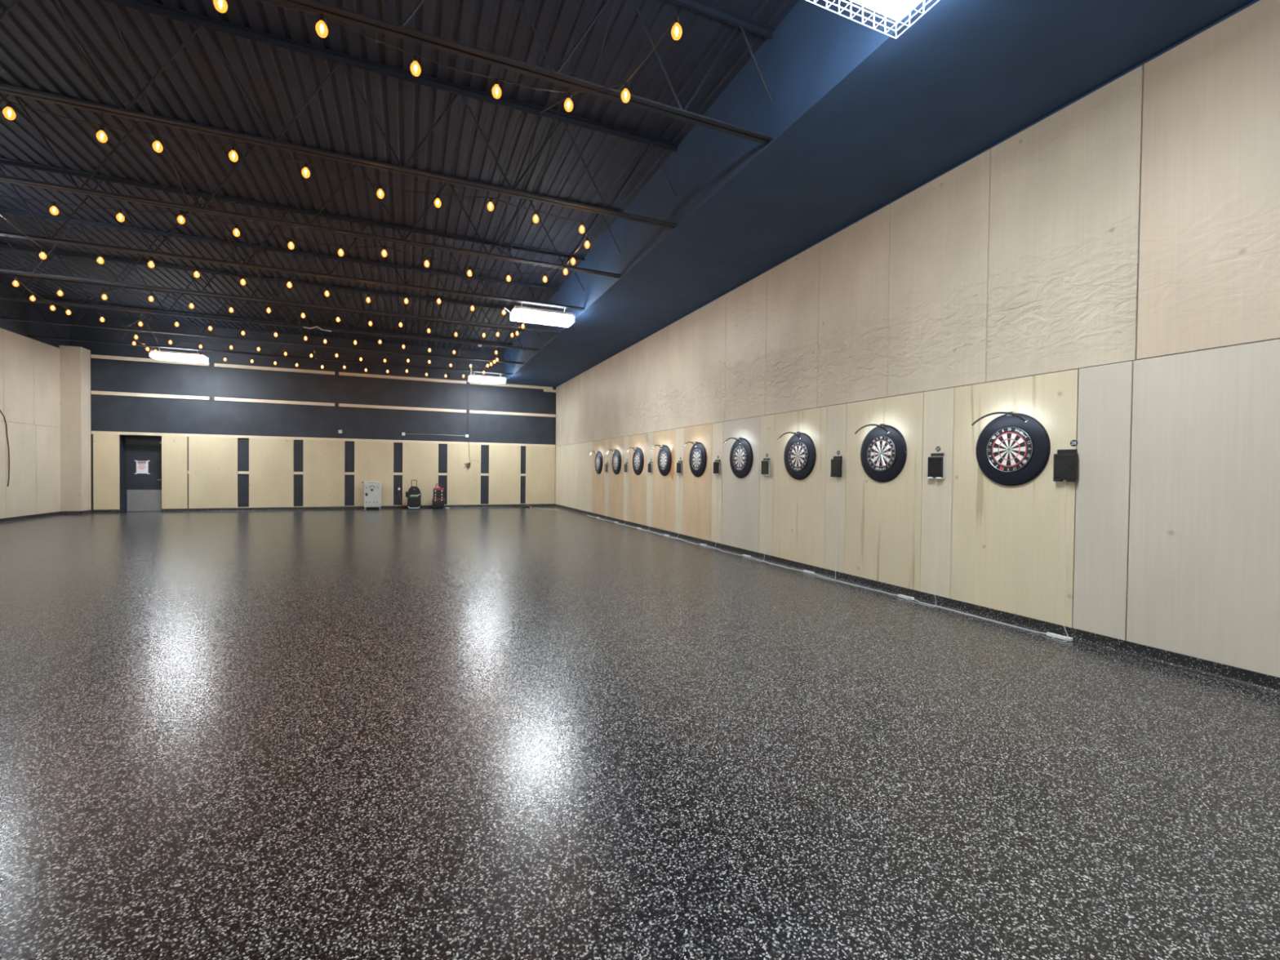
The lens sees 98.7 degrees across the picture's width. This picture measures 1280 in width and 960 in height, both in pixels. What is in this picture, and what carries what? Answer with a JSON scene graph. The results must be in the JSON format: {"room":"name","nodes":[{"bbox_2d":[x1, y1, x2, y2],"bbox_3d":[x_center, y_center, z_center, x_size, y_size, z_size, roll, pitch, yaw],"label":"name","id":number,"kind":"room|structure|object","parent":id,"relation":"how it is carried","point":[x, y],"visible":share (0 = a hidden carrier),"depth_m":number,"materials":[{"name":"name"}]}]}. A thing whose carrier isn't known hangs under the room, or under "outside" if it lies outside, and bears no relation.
{"room":"entertainment venue","nodes":[
{"label":"entertainment venue","id":0,"kind":"room"},
{"bbox_2d":[0,282,69,518],"bbox_3d":[-11.460,-1.754,2.759,0.218,6.100,30.450,0,1,-23],"label":"wall","id":1,"kind":"structure","parent":0,"point":[30,380],"depth_m":14.78,"materials":[{"name":"beige paint"}]},
{"bbox_2d":[0,409,9,486],"bbox_3d":[-15.956,-0.857,13.725,0.024,2.061,0.625,0,1,-23],"label":"hanging cable","id":2,"kind":"object","parent":1,"relation":"hanging from","point":[0,410],"visible":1,"depth_m":13.97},
{"bbox_2d":[0,511,61,523],"bbox_3d":[-11.253,1.250,2.571,0.055,0.105,29.430,0,1,-23],"label":"baseboard","id":3,"kind":"structure","parent":1,"relation":"attached to","point":[54,513],"depth_m":14.74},
{"bbox_2d":[59,345,91,511],"bbox_3d":[-16.855,-1.458,16.413,0.484,4.955,0.530,0,1,-23],"label":"wall pier","id":4,"kind":"object","parent":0,"point":[74,362],"visible":0.86,"depth_m":16.21,"materials":[{"name":"beige wood"}]},
{"bbox_2d":[61,511,82,515],"bbox_3d":[-16.760,0.972,16.186,0.505,0.105,0.055,0,1,-23],"label":"baseboard","id":5,"kind":"structure","parent":4,"relation":"attached to","point":[63,513],"depth_m":16.19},
{"bbox_2d":[81,509,92,514],"bbox_3d":[-16.628,0.967,16.543,0.055,0.105,0.540,0,1,-23],"label":"baseboard","id":6,"kind":"structure","parent":4,"relation":"attached to","point":[86,512],"depth_m":16.52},
{"bbox_2d":[69,313,555,512],"bbox_3d":[-10.375,-2.010,19.641,15.332,6.100,0.475,0,1,-23],"label":"wall","id":7,"kind":"structure","parent":0,"point":[238,432],"depth_m":18.96,"materials":[{"name":"black paint"}]},
{"bbox_2d":[91,509,119,513],"bbox_3d":[-16.432,0.964,16.894,0.650,0.105,0.055,0,1,-23],"label":"baseboard","id":8,"kind":"structure","parent":7,"relation":"attached to","point":[93,511],"depth_m":16.89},
{"bbox_2d":[124,435,161,511],"bbox_3d":[-15.799,-0.195,17.579,1.040,2.405,0.130,0,1,-23],"label":"door","id":9,"kind":"structure","parent":7,"relation":"in","point":[143,491],"depth_m":17.57,"materials":[{"name":"black paint"}]},
{"bbox_2d":[134,460,150,474],"bbox_3d":[-15.892,-0.408,17.546,0.390,0.434,0.006,0,1,-23],"label":"paper sign","id":10,"kind":"object","parent":9,"relation":"attached to","point":[142,467],"visible":1,"depth_m":17.55,"materials":[{"name":"white paper"}]},
{"bbox_2d":[160,503,555,512],"bbox_3d":[-9.306,0.996,19.898,12.736,0.105,0.055,0,1,-23],"label":"baseboard","id":11,"kind":"structure","parent":7,"relation":"attached to","point":[219,509],"depth_m":19.22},
{"bbox_2d":[404,433,462,435],"bbox_3d":[-7.644,-1.692,20.584,2.110,0.034,0.022,0,1,-23],"label":"conduit","id":12,"kind":"object","parent":7,"relation":"attached to","point":[405,433],"visible":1,"depth_m":20.60,"materials":[{"name":"metal"}]},
{"bbox_2d":[467,377,468,431],"bbox_3d":[-6.573,-2.839,21.009,0.045,2.200,0.035,0,1,-23],"label":"conduit","id":13,"kind":"object","parent":7,"relation":"attached to","point":[468,377],"visible":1,"depth_m":21.00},
{"bbox_2d":[464,441,478,469],"bbox_3d":[-6.463,-1.004,21.053,0.566,1.269,0.029,0,1,-23],"label":"cable","id":14,"kind":"object","parent":7,"relation":"attached to","point":[468,464],"visible":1,"depth_m":21.02,"materials":[{"name":"white plastic"}]},
{"bbox_2d":[0,0,1254,386],"bbox_3d":[-4.434,-4.163,5.670,15.510,1.258,30.550,0,1,-23],"label":"ceiling","id":15,"kind":"structure","parent":0,"point":[254,75],"depth_m":7.03,"materials":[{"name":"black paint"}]},
{"bbox_2d":[0,213,85,256],"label":"string light","id":16,"kind":"object","parent":15,"relation":"hanging from","point":[42,249],"depth_m":8.33,"materials":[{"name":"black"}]},
{"bbox_2d":[13,277,81,312],"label":"string light","id":17,"kind":"object","parent":15,"relation":"hanging from","point":[15,278],"depth_m":10.17,"materials":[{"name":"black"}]},
{"bbox_2d":[68,306,125,319],"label":"string light","id":18,"kind":"object","parent":15,"relation":"hanging from","point":[68,306],"depth_m":11.96,"materials":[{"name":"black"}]},
{"bbox_2d":[90,253,129,261],"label":"string light","id":19,"kind":"object","parent":15,"relation":"hanging from","point":[100,254],"depth_m":8.52,"materials":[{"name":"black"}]},
{"bbox_2d":[124,289,209,306],"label":"string light","id":20,"kind":"object","parent":15,"relation":"hanging from","point":[191,301],"depth_m":10.54,"materials":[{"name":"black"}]},
{"bbox_2d":[149,347,208,363],"bbox_3d":[-13.512,-3.677,16.132,1.257,0.312,0.467,0,1,-23],"label":"light","id":21,"kind":"object","parent":15,"relation":"hanging from","point":[180,355],"visible":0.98,"depth_m":16.04,"materials":[{"name":"white plastic"}]},
{"bbox_2d":[151,351,206,359],"bbox_3d":[-13.513,-3.638,16.133,1.180,0.056,0.360,0,1,-23],"label":"diffuser","id":22,"kind":"object","parent":21,"relation":"attached to","point":[170,354],"depth_m":16.04,"materials":[{"name":"white plastic"}]},
{"bbox_2d":[0,188,373,253],"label":"string light","id":23,"kind":"object","parent":15,"relation":"hanging from","point":[54,204],"depth_m":7.07,"materials":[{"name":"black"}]},
{"bbox_2d":[136,255,264,282],"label":"string light","id":24,"kind":"object","parent":15,"relation":"hanging from","point":[196,268],"depth_m":9.08,"materials":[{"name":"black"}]},
{"bbox_2d":[256,329,289,335],"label":"string light","id":25,"kind":"object","parent":15,"relation":"hanging from","point":[256,330],"depth_m":13.15,"materials":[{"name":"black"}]},
{"bbox_2d":[0,99,588,272],"bbox_3d":[-3.326,-3.406,6.169,6.655,0.301,1.562,0,1,-38],"label":"string light","id":26,"kind":"object","parent":15,"relation":"hanging from","point":[9,104],"visible":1,"depth_m":5.85,"materials":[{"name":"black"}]},
{"bbox_2d":[6,101,12,108],"bbox_3d":[-5.705,-3.396,4.971,0.033,0.054,0.031,0,1,-23],"label":"socket","id":27,"kind":"object","parent":26,"relation":"attached to","point":[9,104],"depth_m":4.97,"materials":[{"name":"black plastic"}]},
{"bbox_2d":[99,124,104,132],"bbox_3d":[-5.195,-3.395,5.306,0.033,0.054,0.031,0,1,-23],"label":"socket","id":28,"kind":"object","parent":26,"relation":"attached to","point":[101,126],"depth_m":5.30,"materials":[{"name":"black plastic"}]},
{"bbox_2d":[155,135,159,142],"bbox_3d":[-4.795,-3.393,5.463,0.033,0.054,0.031,0,1,-23],"label":"socket","id":29,"kind":"object","parent":26,"relation":"attached to","point":[157,137],"depth_m":5.45,"materials":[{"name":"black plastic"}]},
{"bbox_2d":[231,145,235,151],"bbox_3d":[-4.153,-3.388,5.615,0.033,0.054,0.031,0,1,-23],"label":"socket","id":30,"kind":"object","parent":26,"relation":"attached to","point":[233,146],"depth_m":5.60,"materials":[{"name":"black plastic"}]},
{"bbox_2d":[303,162,307,168],"bbox_3d":[-3.596,-3.387,5.915,0.033,0.054,0.031,0,1,-23],"label":"socket","id":31,"kind":"object","parent":26,"relation":"attached to","point":[305,166],"depth_m":5.91,"materials":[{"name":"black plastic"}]},
{"bbox_2d":[155,346,463,376],"bbox_3d":[-9.788,-3.654,17.180,8.242,0.302,0.726,0,1,-23],"label":"string light","id":32,"kind":"object","parent":15,"relation":"hanging from","point":[156,347],"visible":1,"depth_m":17.29,"materials":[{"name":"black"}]},
{"bbox_2d":[133,331,487,373],"bbox_3d":[-9.089,-3.627,16.038,8.920,0.300,2.008,0,1,-23],"label":"string light","id":33,"kind":"object","parent":15,"relation":"hanging from","point":[134,340],"visible":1,"depth_m":15.35,"materials":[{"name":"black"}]},
{"bbox_2d":[270,278,354,294],"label":"string light","id":34,"kind":"object","parent":15,"relation":"hanging from","point":[289,279],"depth_m":9.77,"materials":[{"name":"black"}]},
{"bbox_2d":[302,326,331,331],"bbox_3d":[-7.830,-3.676,13.330,0.608,0.093,0.086,0,1,-18],"label":"cable","id":35,"kind":"object","parent":15,"relation":"hanging from","point":[303,326],"visible":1,"depth_m":13.29,"materials":[{"name":"white plastic"}]},
{"bbox_2d":[304,328,331,342],"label":"string light","id":36,"kind":"object","parent":15,"relation":"hanging from","point":[305,328],"depth_m":13.63,"materials":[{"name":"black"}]},
{"bbox_2d":[336,337,361,342],"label":"string light","id":37,"kind":"object","parent":15,"relation":"hanging from","point":[336,338],"depth_m":13.87,"materials":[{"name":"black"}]},
{"bbox_2d":[400,319,441,331],"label":"string light","id":38,"kind":"object","parent":15,"relation":"hanging from","point":[428,326],"depth_m":12.56,"materials":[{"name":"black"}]},
{"bbox_2d":[377,245,503,274],"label":"string light","id":39,"kind":"object","parent":15,"relation":"hanging from","point":[384,246],"depth_m":8.52,"materials":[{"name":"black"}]},
{"bbox_2d":[218,0,679,106],"bbox_3d":[-1.652,-3.349,3.788,3.750,0.302,1.248,0,1,-23],"label":"string light","id":40,"kind":"object","parent":15,"relation":"hanging from","point":[676,20],"visible":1,"depth_m":4.35,"materials":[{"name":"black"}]},
{"bbox_2d":[319,13,324,23],"bbox_3d":[-2.301,-3.342,3.976,0.033,0.054,0.031,0,1,-23],"label":"socket","id":41,"kind":"object","parent":40,"relation":"attached to","point":[322,16],"depth_m":3.97,"materials":[{"name":"black plastic"}]},
{"bbox_2d":[413,53,417,63],"bbox_3d":[-1.779,-3.342,4.359,0.033,0.054,0.031,0,1,-23],"label":"socket","id":42,"kind":"object","parent":40,"relation":"attached to","point":[415,56],"depth_m":4.35,"materials":[{"name":"black plastic"}]},
{"bbox_2d":[494,78,498,86],"bbox_3d":[-1.202,-3.339,4.612,0.033,0.054,0.031,0,1,-23],"label":"socket","id":43,"kind":"object","parent":40,"relation":"attached to","point":[496,80],"depth_m":4.60,"materials":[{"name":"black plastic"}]},
{"bbox_2d":[566,92,570,100],"bbox_3d":[-0.618,-3.335,4.772,0.033,0.054,0.031,0,1,-23],"label":"socket","id":44,"kind":"object","parent":40,"relation":"attached to","point":[568,95],"depth_m":4.76,"materials":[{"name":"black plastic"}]},
{"bbox_2d":[623,82,627,90],"bbox_3d":[-0.120,-3.328,4.646,0.033,0.054,0.031,0,1,-23],"label":"socket","id":45,"kind":"object","parent":40,"relation":"attached to","point":[625,85],"depth_m":4.64,"materials":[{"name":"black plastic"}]},
{"bbox_2d":[674,15,679,26],"bbox_3d":[0.266,-3.313,3.962,0.033,0.054,0.031,0,1,-23],"label":"socket","id":46,"kind":"object","parent":40,"relation":"attached to","point":[677,19],"depth_m":3.95,"materials":[{"name":"black plastic"}]},
{"bbox_2d":[428,295,487,309],"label":"string light","id":47,"kind":"object","parent":15,"relation":"hanging from","point":[428,295],"depth_m":10.62,"materials":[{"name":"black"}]},
{"bbox_2d":[465,328,497,335],"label":"string light","id":48,"kind":"object","parent":15,"relation":"hanging from","point":[497,329],"depth_m":12.96,"materials":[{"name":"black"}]},
{"bbox_2d":[468,371,506,384],"bbox_3d":[-5.427,-3.640,19.541,1.257,0.312,0.467,0,1,-23],"label":"light","id":49,"kind":"object","parent":15,"relation":"hanging from","point":[472,376],"visible":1,"depth_m":19.44,"materials":[{"name":"white"}]},
{"bbox_2d":[470,375,505,381],"bbox_3d":[-5.427,-3.601,19.541,1.180,0.056,0.360,0,1,-23],"label":"diffuser","id":50,"kind":"object","parent":49,"relation":"attached to","point":[489,378],"depth_m":19.42,"materials":[{"name":"white plastic"}]},
{"bbox_2d":[487,347,500,366],"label":"string light","id":51,"kind":"object","parent":15,"relation":"hanging from","point":[500,348],"depth_m":15.87,"materials":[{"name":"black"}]},
{"bbox_2d":[497,325,518,335],"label":"string light","id":52,"kind":"object","parent":15,"relation":"hanging from","point":[514,326],"depth_m":12.90,"materials":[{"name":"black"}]},
{"bbox_2d":[510,302,574,327],"bbox_3d":[-2.041,-3.475,11.507,1.257,0.312,0.467,0,1,-23],"label":"light","id":53,"kind":"object","parent":15,"relation":"hanging from","point":[535,313],"visible":1,"depth_m":11.41,"materials":[{"name":"white"}]},
{"bbox_2d":[512,308,572,322],"bbox_3d":[-2.041,-3.436,11.507,1.180,0.056,0.360,0,1,-23],"label":"diffuser","id":54,"kind":"object","parent":53,"relation":"attached to","point":[515,313],"depth_m":11.43,"materials":[{"name":"white plastic"}]},
{"bbox_2d":[805,0,939,38],"bbox_3d":[1.345,-3.309,3.473,1.257,0.312,0.467,0,1,-23],"label":"light","id":55,"kind":"object","parent":15,"relation":"hanging from","point":[896,9],"visible":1,"depth_m":3.75,"materials":[{"name":"white metal"}]},
{"bbox_2d":[855,0,919,19],"bbox_3d":[1.345,-3.270,3.473,1.180,0.056,0.360,0,1,-23],"label":"diffuser","id":56,"kind":"object","parent":55,"relation":"attached to","point":[889,6],"depth_m":3.76,"materials":[{"name":"white plastic"}]},
{"bbox_2d":[0,506,1279,959],"bbox_3d":[-4.571,1.400,5.836,15.532,0.150,30.850,0,1,-23],"label":"floor","id":57,"kind":"structure","parent":0,"point":[497,733],"depth_m":2.79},
{"bbox_2d":[361,481,381,510],"bbox_3d":[-9.515,0.553,19.465,0.608,1.000,0.445,0,1,-23],"label":"base cabinet","id":58,"kind":"object","parent":57,"relation":"on","point":[372,490],"visible":1,"depth_m":19.31,"materials":[{"name":"white metal"}]},
{"bbox_2d":[405,480,421,509],"bbox_3d":[-8.217,0.527,19.924,0.520,1.066,0.346,0,1,-23],"label":"bag","id":59,"kind":"object","parent":57,"relation":"on","point":[414,495],"visible":1,"depth_m":19.80,"materials":[{"name":"black fabric"}]},
{"bbox_2d":[431,483,444,508],"bbox_3d":[-7.455,0.589,20.324,0.415,0.944,0.353,0,1,-23],"label":"toolbox","id":60,"kind":"object","parent":57,"relation":"on","point":[438,499],"visible":1,"depth_m":20.19,"materials":[{"name":"black plastic"}]},
{"bbox_2d":[515,504,531,507],"bbox_3d":[-4.553,1.023,21.531,0.666,0.106,0.578,0,1,-23],"label":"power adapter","id":61,"kind":"object","parent":57,"relation":"on","point":[527,504],"visible":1,"depth_m":21.34,"materials":[{"name":"black plastic"}]},
{"bbox_2d":[668,535,706,546],"bbox_3d":[0.969,1.277,11.633,0.069,0.035,1.696,0,1,-22],"label":"lead","id":62,"kind":"object","parent":57,"relation":"on","point":[703,544],"visible":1,"depth_m":11.15,"materials":[{"name":"white plastic"}]},
{"bbox_2d":[706,545,751,557],"bbox_3d":[1.590,1.307,10.155,0.072,0.035,1.527,0,1,-22],"label":"lead","id":63,"kind":"object","parent":57,"relation":"on","point":[744,555],"visible":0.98,"depth_m":9.79,"materials":[{"name":"white plastic"}]},
{"bbox_2d":[750,556,814,573],"bbox_3d":[2.196,1.337,8.711,0.061,0.035,1.616,0,1,-23],"label":"lead","id":64,"kind":"object","parent":57,"relation":"on","point":[803,571],"visible":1,"depth_m":8.28,"materials":[{"name":"white plastic"}]},
{"bbox_2d":[803,569,811,573],"bbox_3d":[2.469,1.351,8.085,0.044,0.031,0.160,0,1,-23],"label":"socket","id":65,"kind":"object","parent":64,"relation":"attached to","point":[804,571],"depth_m":8.07,"materials":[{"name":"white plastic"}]},
{"bbox_2d":[813,573,914,599],"bbox_3d":[2.847,1.368,7.185,0.046,0.035,1.716,0,1,-23],"label":"lead","id":66,"kind":"object","parent":57,"relation":"on","point":[898,595],"visible":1,"depth_m":6.77,"materials":[{"name":"white plastic"}]},
{"bbox_2d":[897,594,910,599],"bbox_3d":[3.133,1.383,6.510,0.044,0.031,0.160,0,1,-23],"label":"socket","id":67,"kind":"object","parent":66,"relation":"attached to","point":[899,595],"depth_m":6.50,"materials":[{"name":"white plastic"}]},
{"bbox_2d":[913,599,1072,641],"bbox_3d":[3.503,1.400,5.633,0.044,0.035,1.666,0,1,-23],"label":"lead","id":68,"kind":"object","parent":57,"relation":"on","point":[1050,634],"visible":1,"depth_m":5.16,"materials":[{"name":"white plastic"}]},
{"bbox_2d":[1046,631,1066,639],"bbox_3d":[3.778,1.415,4.981,0.044,0.031,0.160,0,1,-23],"label":"socket","id":69,"kind":"object","parent":68,"relation":"attached to","point":[1051,634],"depth_m":4.97,"materials":[{"name":"white plastic"}]},
{"bbox_2d":[555,0,1279,677],"bbox_3d":[2.655,-1.682,8.182,0.219,6.100,30.822,0,1,-23],"label":"wall","id":70,"kind":"structure","parent":0,"point":[1104,273],"depth_m":5.20,"materials":[{"name":"beige wood"}]},
{"bbox_2d":[595,451,603,474],"bbox_3d":[-1.295,-0.544,17.214,0.031,0.718,0.718,0,1,-23],"label":"surround","id":71,"kind":"object","parent":70,"relation":"attached to","point":[598,472],"visible":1,"depth_m":17.08,"materials":[{"name":"black plastic"}]},
{"bbox_2d":[595,455,600,470],"bbox_3d":[-1.300,-0.544,17.212,0.042,0.453,0.453,0,1,-23],"label":"dartboard","id":72,"kind":"object","parent":71,"relation":"attached to","point":[597,459],"visible":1,"depth_m":17.20,"materials":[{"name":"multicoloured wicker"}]},
{"bbox_2d":[596,462,608,519],"bbox_3d":[-1.155,0.334,16.710,0.158,1.707,0.726,0,1,-23],"label":"tablet","id":73,"kind":"object","parent":70,"relation":"attached to","point":[606,464],"visible":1,"depth_m":16.49,"materials":[{"name":"black plastic"}]},
{"bbox_2d":[612,449,621,474],"bbox_3d":[-0.674,-0.514,15.742,0.031,0.718,0.718,0,1,-23],"label":"surround","id":74,"kind":"object","parent":70,"relation":"attached to","point":[617,451],"visible":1,"depth_m":15.61,"materials":[{"name":"black plastic"}]},
{"bbox_2d":[613,453,618,470],"bbox_3d":[-0.680,-0.514,15.740,0.042,0.453,0.453,0,1,-23],"label":"dartboard","id":75,"kind":"object","parent":74,"relation":"attached to","point":[615,460],"visible":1,"depth_m":15.71,"materials":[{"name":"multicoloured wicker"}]},
{"bbox_2d":[619,462,628,524],"bbox_3d":[-0.528,0.365,15.222,0.158,1.707,0.716,0,1,-23],"label":"tablet","id":76,"kind":"object","parent":70,"relation":"attached to","point":[626,464],"visible":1,"depth_m":14.96,"materials":[{"name":"black plastic"}]},
{"bbox_2d":[632,447,644,475],"bbox_3d":[-0.054,-0.484,14.271,0.031,0.718,0.718,0,1,-23],"label":"surround","id":77,"kind":"object","parent":70,"relation":"attached to","point":[638,450],"visible":1,"depth_m":14.13,"materials":[{"name":"black plastic"}]},
{"bbox_2d":[633,452,640,470],"bbox_3d":[-0.059,-0.484,14.269,0.042,0.453,0.453,0,1,-23],"label":"dartboard","id":78,"kind":"object","parent":77,"relation":"attached to","point":[637,461],"visible":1,"depth_m":14.25,"materials":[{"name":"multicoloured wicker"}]},
{"bbox_2d":[641,461,652,531],"bbox_3d":[0.111,0.396,13.706,0.158,1.707,0.646,0,1,-23],"label":"tablet","id":79,"kind":"object","parent":70,"relation":"attached to","point":[650,464],"visible":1,"depth_m":13.49,"materials":[{"name":"black plastic"}]},
{"bbox_2d":[657,444,671,475],"bbox_3d":[0.566,-0.453,12.799,0.031,0.718,0.718,0,1,-23],"label":"surround","id":80,"kind":"object","parent":70,"relation":"attached to","point":[666,448],"visible":1,"depth_m":12.65,"materials":[{"name":"black plastic"}]},
{"bbox_2d":[659,450,667,470],"bbox_3d":[0.561,-0.453,12.797,0.042,0.453,0.453,0,1,-23],"label":"dartboard","id":81,"kind":"object","parent":80,"relation":"attached to","point":[664,456],"visible":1,"depth_m":12.76,"materials":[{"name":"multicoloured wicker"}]},
{"bbox_2d":[665,460,682,538],"bbox_3d":[0.730,0.426,12.237,0.158,1.707,0.616,0,1,-23],"label":"tablet","id":82,"kind":"object","parent":70,"relation":"attached to","point":[679,463],"visible":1,"depth_m":12.03,"materials":[{"name":"black plastic"}]},
{"bbox_2d":[688,441,706,476],"bbox_3d":[1.186,-0.423,11.327,0.031,0.718,0.718,0,1,-23],"label":"surround","id":83,"kind":"object","parent":70,"relation":"attached to","point":[700,446],"visible":0.99,"depth_m":11.20,"materials":[{"name":"black plastic"}]},
{"bbox_2d":[683,441,697,447],"bbox_3d":[1.089,-0.730,11.280,0.184,0.131,0.541,0,1,-23],"label":"lamp","id":84,"kind":"object","parent":83,"relation":"attached to","point":[696,442],"visible":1,"depth_m":11.26,"materials":[{"name":"black metal"}]},
{"bbox_2d":[691,448,702,470],"bbox_3d":[1.181,-0.423,11.325,0.042,0.453,0.453,0,1,-23],"label":"dartboard","id":85,"kind":"object","parent":83,"relation":"attached to","point":[696,457],"visible":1,"depth_m":11.31,"materials":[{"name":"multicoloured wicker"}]},
{"bbox_2d":[701,459,719,548],"bbox_3d":[1.367,0.458,10.726,0.158,1.707,0.516,0,1,-23],"label":"tablet","id":86,"kind":"object","parent":70,"relation":"attached to","point":[717,463],"visible":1,"depth_m":10.59,"materials":[{"name":"black plastic"}]},
{"bbox_2d":[729,438,752,478],"bbox_3d":[1.807,-0.393,9.856,0.031,0.718,0.718,0,1,-23],"label":"surround","id":87,"kind":"object","parent":70,"relation":"attached to","point":[744,442],"visible":0.98,"depth_m":9.75,"materials":[{"name":"black plastic"}]},
{"bbox_2d":[723,437,741,444],"bbox_3d":[1.713,-0.695,9.799,0.184,0.142,0.540,0,1,-23],"label":"lamp","id":88,"kind":"object","parent":87,"relation":"attached to","point":[740,438],"visible":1,"depth_m":9.78,"materials":[{"name":"black metal"}]},
{"bbox_2d":[733,445,747,471],"bbox_3d":[1.801,-0.393,9.853,0.042,0.453,0.453,0,1,-23],"label":"dartboard","id":89,"kind":"object","parent":87,"relation":"attached to","point":[740,456],"visible":1,"depth_m":9.83,"materials":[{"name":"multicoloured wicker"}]},
{"bbox_2d":[744,457,769,561],"bbox_3d":[1.967,0.487,9.302,0.158,1.707,0.566,0,1,-23],"label":"tablet","id":90,"kind":"object","parent":70,"relation":"attached to","point":[766,462],"visible":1,"depth_m":9.13,"materials":[{"name":"black plastic"}]},
{"bbox_2d":[783,432,816,479],"bbox_3d":[2.427,-0.362,8.384,0.031,0.718,0.718,0,1,-23],"label":"surround","id":91,"kind":"object","parent":70,"relation":"attached to","point":[805,438],"visible":0.99,"depth_m":8.28,"materials":[{"name":"black plastic"}]},
{"bbox_2d":[777,431,800,439],"bbox_3d":[2.329,-0.669,8.338,0.184,0.131,0.541,0,1,-23],"label":"lamp","id":92,"kind":"object","parent":91,"relation":"attached to","point":[797,433],"visible":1,"depth_m":8.31,"materials":[{"name":"black plastic"}]},
{"bbox_2d":[788,441,808,471],"bbox_3d":[2.422,-0.362,8.382,0.042,0.453,0.453,0,1,-23],"label":"dartboard","id":93,"kind":"object","parent":91,"relation":"attached to","point":[798,451],"visible":1,"depth_m":8.36,"materials":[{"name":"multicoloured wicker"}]},
{"bbox_2d":[810,456,842,580],"bbox_3d":[2.600,0.518,7.800,0.158,1.707,0.606,0,1,-23],"label":"tablet","id":94,"kind":"object","parent":70,"relation":"attached to","point":[837,462],"visible":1,"depth_m":7.61,"materials":[{"name":"black plastic"}]},
{"bbox_2d":[860,425,906,482],"bbox_3d":[3.047,-0.332,6.912,0.031,0.718,0.718,0,1,-23],"label":"surround","id":95,"kind":"object","parent":70,"relation":"attached to","point":[894,433],"visible":0.98,"depth_m":6.82,"materials":[{"name":"black plastic"}]},
{"bbox_2d":[854,423,888,434],"bbox_3d":[2.952,-0.639,6.859,0.184,0.131,0.541,0,2,-23],"label":"lamp","id":96,"kind":"object","parent":95,"relation":"attached to","point":[882,425],"visible":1,"depth_m":6.83,"materials":[{"name":"black plastic"}]},
{"bbox_2d":[866,435,896,471],"bbox_3d":[3.042,-0.332,6.910,0.042,0.453,0.453,0,1,-23],"label":"dartboard","id":97,"kind":"object","parent":95,"relation":"attached to","point":[882,451],"visible":1,"depth_m":6.89,"materials":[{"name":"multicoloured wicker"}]},
{"bbox_2d":[554,503,1279,694],"bbox_3d":[2.332,1.306,8.580,0.055,0.105,29.950,0,1,-23],"label":"baseboard","id":98,"kind":"structure","parent":70,"relation":"attached to","point":[1256,680],"depth_m":5.21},
{"bbox_2d":[902,453,944,607],"bbox_3d":[3.235,0.549,6.294,0.158,1.707,0.457,0,1,-23],"label":"tablet","id":99,"kind":"object","parent":70,"relation":"attached to","point":[935,468],"visible":1,"depth_m":6.18,"materials":[{"name":"black plastic"}]},
{"bbox_2d":[935,446,940,451],"bbox_3d":[3.362,-0.350,6.200,0.004,0.060,0.060,0,1,-23],"label":"disc","id":100,"kind":"object","parent":70,"relation":"attached to","point":[938,448],"visible":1,"depth_m":6.20,"materials":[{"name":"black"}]},
{"bbox_2d":[975,413,1050,485],"bbox_3d":[3.667,-0.301,5.440,0.031,0.718,0.718,0,1,-23],"label":"surround","id":101,"kind":"object","parent":70,"relation":"attached to","point":[1039,436],"visible":0.99,"depth_m":5.36,"materials":[{"name":"black plastic"}]},
{"bbox_2d":[971,411,1026,426],"bbox_3d":[3.570,-0.609,5.393,0.184,0.131,0.541,0,1,-23],"label":"lamp","id":102,"kind":"object","parent":101,"relation":"attached to","point":[1010,413],"visible":1,"depth_m":5.35,"materials":[{"name":"black metal"}]},
{"bbox_2d":[986,426,1034,472],"bbox_3d":[3.662,-0.301,5.438,0.043,0.453,0.453,0,1,-23],"label":"dartboard","id":103,"kind":"object","parent":101,"relation":"attached to","point":[1010,449],"visible":1,"depth_m":5.42,"materials":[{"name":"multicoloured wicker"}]},
{"bbox_2d":[1052,448,1078,641],"bbox_3d":[3.799,0.577,4.955,0.158,1.707,0.200,0,1,-23],"label":"tablet","id":104,"kind":"object","parent":70,"relation":"attached to","point":[1065,461],"visible":1,"depth_m":4.96,"materials":[{"name":"black plastic"}]},
{"bbox_2d":[1070,440,1077,446],"bbox_3d":[3.895,-0.331,4.934,0.004,0.060,0.060,0,1,-23],"label":"disc","id":105,"kind":"object","parent":70,"relation":"attached to","point":[1073,442],"visible":1,"depth_m":4.93,"materials":[{"name":"black"}]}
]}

